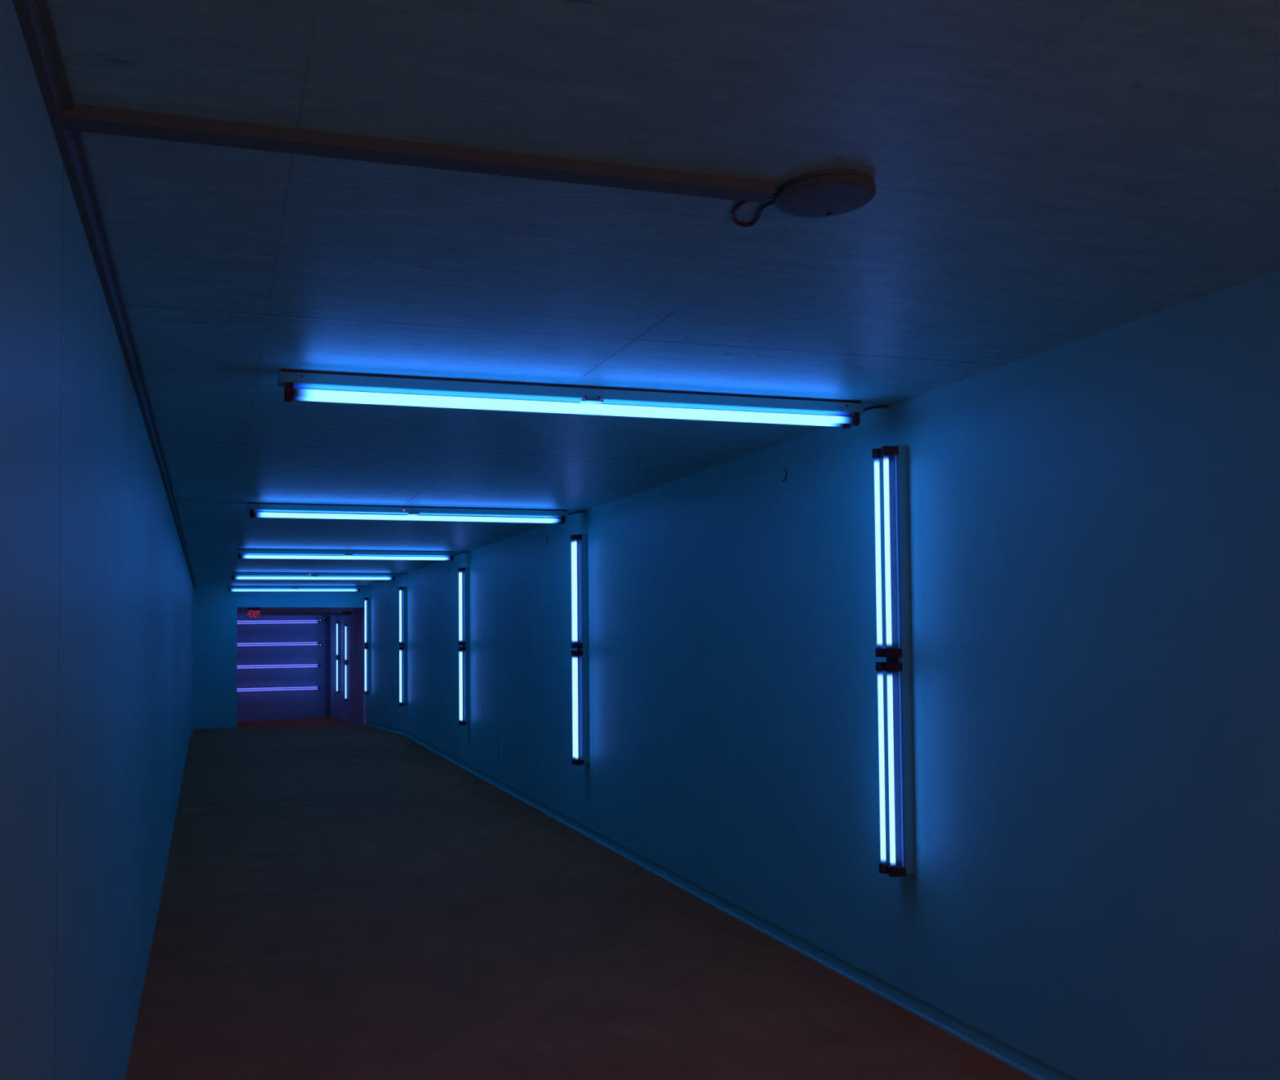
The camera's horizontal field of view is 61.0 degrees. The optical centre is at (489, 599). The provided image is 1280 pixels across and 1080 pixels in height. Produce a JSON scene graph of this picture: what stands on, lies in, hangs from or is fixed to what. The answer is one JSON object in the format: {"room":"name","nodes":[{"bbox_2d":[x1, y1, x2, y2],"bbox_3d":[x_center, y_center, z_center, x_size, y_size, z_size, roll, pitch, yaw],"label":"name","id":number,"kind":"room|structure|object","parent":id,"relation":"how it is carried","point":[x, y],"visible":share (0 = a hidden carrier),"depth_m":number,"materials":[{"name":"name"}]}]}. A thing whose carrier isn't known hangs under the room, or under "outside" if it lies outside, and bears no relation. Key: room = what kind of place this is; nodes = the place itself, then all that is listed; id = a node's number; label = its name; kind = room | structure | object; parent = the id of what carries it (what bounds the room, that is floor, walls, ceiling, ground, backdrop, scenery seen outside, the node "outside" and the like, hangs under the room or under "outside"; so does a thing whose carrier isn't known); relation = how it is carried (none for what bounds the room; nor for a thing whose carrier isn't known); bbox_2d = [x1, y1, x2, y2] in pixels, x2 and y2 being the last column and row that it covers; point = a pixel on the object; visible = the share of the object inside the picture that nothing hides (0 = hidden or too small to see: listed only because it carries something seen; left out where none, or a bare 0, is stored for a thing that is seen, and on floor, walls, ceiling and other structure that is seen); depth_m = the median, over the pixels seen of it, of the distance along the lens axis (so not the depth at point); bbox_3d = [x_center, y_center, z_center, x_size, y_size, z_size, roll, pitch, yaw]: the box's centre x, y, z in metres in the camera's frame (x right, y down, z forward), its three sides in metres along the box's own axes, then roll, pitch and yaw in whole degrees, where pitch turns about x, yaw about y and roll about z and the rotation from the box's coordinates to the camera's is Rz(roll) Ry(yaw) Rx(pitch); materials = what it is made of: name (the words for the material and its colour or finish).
{"room":"corridor","nodes":[
{"label":"corridor","id":0,"kind":"room"},
{"bbox_2d":[0,0,194,1079],"bbox_3d":[-3.020,0.680,9.892,0.291,3.065,22.300,0,-2,-14],"label":"wall","id":1,"kind":"structure","parent":0,"point":[97,590],"depth_m":2.42,"materials":[{"name":"white paint"}]},
{"bbox_2d":[12,0,196,589],"bbox_3d":[-2.883,-0.642,9.963,0.062,0.110,22.280,0,-2,-15],"label":"corner raceway","id":2,"kind":"object","parent":1,"relation":"attached to","point":[34,17],"visible":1,"depth_m":2.43,"materials":[{"name":"brown"}]},
{"bbox_2d":[193,587,237,728],"bbox_3d":[-5.468,1.111,20.896,1.042,3.165,0.250,0,-2,-14],"label":"wall","id":3,"kind":"structure","parent":0,"point":[215,617],"depth_m":20.80,"materials":[{"name":"white paint"}]},
{"bbox_2d":[236,614,330,722],"bbox_3d":[-6.491,1.702,27.380,6.550,3.100,0.182,1,-2,-39],"label":"wall","id":4,"kind":"structure","parent":0,"point":[264,705],"depth_m":28.12,"materials":[{"name":"paint"}]},
{"bbox_2d":[236,663,319,668],"bbox_3d":[-5.537,1.731,27.964,2.500,0.090,0.096,2,-3,-39],"label":"light fixture","id":5,"kind":"object","parent":4,"relation":"attached to","point":[307,665],"visible":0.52,"depth_m":27.94,"materials":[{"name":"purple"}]},
{"bbox_2d":[236,686,319,691],"bbox_3d":[-5.535,2.320,27.944,2.500,0.090,0.096,2,-3,-39],"label":"light fixture","id":6,"kind":"object","parent":4,"relation":"attached to","point":[287,688],"visible":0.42,"depth_m":27.93,"materials":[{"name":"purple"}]},
{"bbox_2d":[236,641,320,646],"bbox_3d":[-5.538,1.152,27.981,2.500,0.090,0.101,1,-2,-39],"label":"light fixture","id":7,"kind":"object","parent":4,"relation":"attached to","point":[304,643],"visible":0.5,"depth_m":27.96,"materials":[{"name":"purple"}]},
{"bbox_2d":[236,619,320,624],"bbox_3d":[-5.541,0.574,28.001,2.500,0.091,0.101,0,-2,-39],"label":"light fixture","id":8,"kind":"object","parent":4,"relation":"attached to","point":[304,621],"visible":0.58,"depth_m":28.01,"materials":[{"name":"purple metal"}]},
{"bbox_2d":[236,607,357,614],"bbox_3d":[-6.001,0.098,25.702,6.000,0.460,9.250,0,-2,-14],"label":"ceiling","id":9,"kind":"structure","parent":0,"point":[240,611],"depth_m":23.66,"materials":[{"name":"white paint"}]},
{"bbox_2d":[246,607,261,618],"bbox_3d":[-4.774,0.251,21.699,0.296,0.252,0.060,0,-2,-14],"label":"exit sign","id":10,"kind":"object","parent":9,"relation":"hanging from","point":[252,612],"visible":0.9,"depth_m":21.68,"materials":[{"name":"red plastic"}]},
{"bbox_2d":[261,612,349,615],"bbox_3d":[-4.407,0.332,25.304,2.190,0.070,0.070,0,-2,-14],"label":"ceiling pipe","id":11,"kind":"object","parent":9,"relation":"attached to","point":[262,613],"visible":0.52,"depth_m":25.28,"materials":[{"name":"brown"}]},
{"bbox_2d":[342,611,351,613],"bbox_3d":[-3.348,0.298,25.020,0.200,0.050,0.120,0,-2,-14],"label":"junction box","id":12,"kind":"object","parent":9,"relation":"attached to","point":[343,612],"visible":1,"depth_m":24.96,"materials":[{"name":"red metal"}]},
{"bbox_2d":[236,587,364,608],"bbox_3d":[-3.586,-0.156,21.426,2.858,0.613,0.250,0,-2,-14],"label":"lintel","id":13,"kind":"object","parent":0,"point":[346,599],"visible":0.43,"depth_m":21.25,"materials":[{"name":"white paint"}]},
{"bbox_2d":[330,615,338,718],"bbox_3d":[-4.117,1.804,28.505,0.220,2.850,0.250,0,-2,-14],"label":"pier","id":14,"kind":"object","parent":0,"point":[334,695],"visible":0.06,"depth_m":28.38,"materials":[{"name":"paint"}]},
{"bbox_2d":[124,716,1035,1079],"bbox_3d":[-3.176,2.448,14.698,6.000,0.745,31.800,0,-2,-14],"label":"floor","id":15,"kind":"structure","parent":0,"point":[340,900],"depth_m":5.46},
{"bbox_2d":[47,0,1279,587],"bbox_3d":[-1.279,-0.776,10.392,3.900,0.337,22.300,0,-2,-14],"label":"ceiling","id":16,"kind":"structure","parent":0,"point":[1047,175],"depth_m":2.66,"materials":[{"name":"plywood panels"},{"name":"wood"}]},
{"bbox_2d":[226,585,368,591],"bbox_3d":[-3.646,-0.218,20.496,2.689,0.110,0.100,0,-2,-14],"label":"ceiling light fixture","id":17,"kind":"object","parent":16,"relation":"attached to","point":[295,588],"visible":1,"depth_m":20.42,"materials":[{"name":"blue"}]},
{"bbox_2d":[230,572,405,580],"bbox_3d":[-2.623,-0.368,16.528,2.690,0.110,0.100,0,-2,-14],"label":"ceiling light fixture","id":18,"kind":"object","parent":16,"relation":"attached to","point":[314,575],"visible":1,"depth_m":16.47,"materials":[{"name":"blue"}]},
{"bbox_2d":[235,548,467,560],"bbox_3d":[-1.566,-0.523,12.425,2.689,0.111,0.100,0,-2,-14],"label":"ceiling light fixture","id":19,"kind":"object","parent":16,"relation":"attached to","point":[348,554],"visible":1,"depth_m":12.36,"materials":[{"name":"blue"}]},
{"bbox_2d":[246,502,584,524],"bbox_3d":[-0.528,-0.676,8.399,2.690,0.110,0.100,0,-2,-14],"label":"ceiling light fixture","id":20,"kind":"object","parent":16,"relation":"attached to","point":[411,512],"visible":1,"depth_m":8.33,"materials":[{"name":"blue"}]},
{"bbox_2d":[60,103,774,203],"bbox_3d":[-0.101,-0.943,2.280,1.535,0.032,0.060,0,-2,-14],"label":"raceway","id":21,"kind":"object","parent":16,"relation":"attached to","point":[86,118],"visible":0.86,"depth_m":2.24,"materials":[{"name":"brown plastic"}]},
{"bbox_2d":[277,368,888,428],"bbox_3d":[0.487,-0.825,4.461,2.690,0.110,0.100,0,-2,-14],"label":"ceiling light fixture","id":22,"kind":"object","parent":16,"relation":"attached to","point":[588,397],"visible":1,"depth_m":4.38,"materials":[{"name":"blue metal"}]},
{"bbox_2d":[730,168,875,226],"bbox_3d":[0.723,-0.936,2.514,0.349,0.038,0.224,-1,-2,30],"label":"junction box","id":23,"kind":"object","parent":16,"relation":"attached to","point":[827,193],"visible":0.95,"depth_m":2.45,"materials":[{"name":"brown plastic"}]},
{"bbox_2d":[338,270,1279,1079],"bbox_3d":[-0.458,1.047,14.673,0.560,3.500,30.300,0,-2,-14],"label":"wall","id":24,"kind":"structure","parent":0,"point":[1093,892],"depth_m":4.25,"materials":[{"name":"white paint"}]},
{"bbox_2d":[336,621,341,693],"bbox_3d":[-3.937,1.491,27.916,0.116,1.868,0.102,0,-2,-14],"label":"wall light fixture","id":25,"kind":"object","parent":24,"relation":"attached to","point":[338,623],"visible":1,"depth_m":27.89,"materials":[{"name":"blue"}]},
{"bbox_2d":[344,623,348,701],"bbox_3d":[-3.462,1.515,26.075,0.116,1.868,0.102,0,-2,-14],"label":"wall light fixture","id":26,"kind":"object","parent":24,"relation":"attached to","point":[347,624],"visible":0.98,"depth_m":26.04,"materials":[{"name":"blue"}]},
{"bbox_2d":[364,597,371,693],"bbox_3d":[-2.365,0.884,20.769,0.116,1.868,0.102,0,-2,-14],"label":"wall light fixture","id":27,"kind":"object","parent":24,"relation":"attached to","point":[369,618],"visible":1,"depth_m":20.73,"materials":[{"name":"blue"}]},
{"bbox_2d":[399,586,407,706],"bbox_3d":[-1.359,0.723,16.818,0.116,1.868,0.102,0,-2,-14],"label":"wall light fixture","id":28,"kind":"object","parent":24,"relation":"attached to","point":[404,644],"visible":1,"depth_m":16.79,"materials":[{"name":"blue"}]},
{"bbox_2d":[457,567,470,724],"bbox_3d":[-0.304,0.546,12.725,0.116,1.868,0.102,0,-2,-14],"label":"wall light fixture","id":29,"kind":"object","parent":24,"relation":"attached to","point":[464,707],"visible":1,"depth_m":12.69,"materials":[{"name":"blue"}]},
{"bbox_2d":[570,533,589,764],"bbox_3d":[0.731,0.398,8.709,0.116,1.868,0.102,0,-2,-14],"label":"wall light fixture","id":30,"kind":"object","parent":24,"relation":"attached to","point":[579,542],"visible":1,"depth_m":8.68,"materials":[{"name":"blue"}]},
{"bbox_2d":[364,724,1051,1079],"bbox_3d":[0.287,2.027,10.698,0.041,0.236,22.300,0,-2,-14],"label":"baseboard","id":31,"kind":"structure","parent":24,"relation":"attached to","point":[1035,1075],"depth_m":5.44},
{"bbox_2d":[871,444,915,876],"bbox_3d":[1.766,0.258,4.692,0.116,1.868,0.102,0,-2,-14],"label":"wall light fixture","id":32,"kind":"object","parent":24,"relation":"attached to","point":[897,651],"visible":1,"depth_m":4.66,"materials":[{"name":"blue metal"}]}
]}

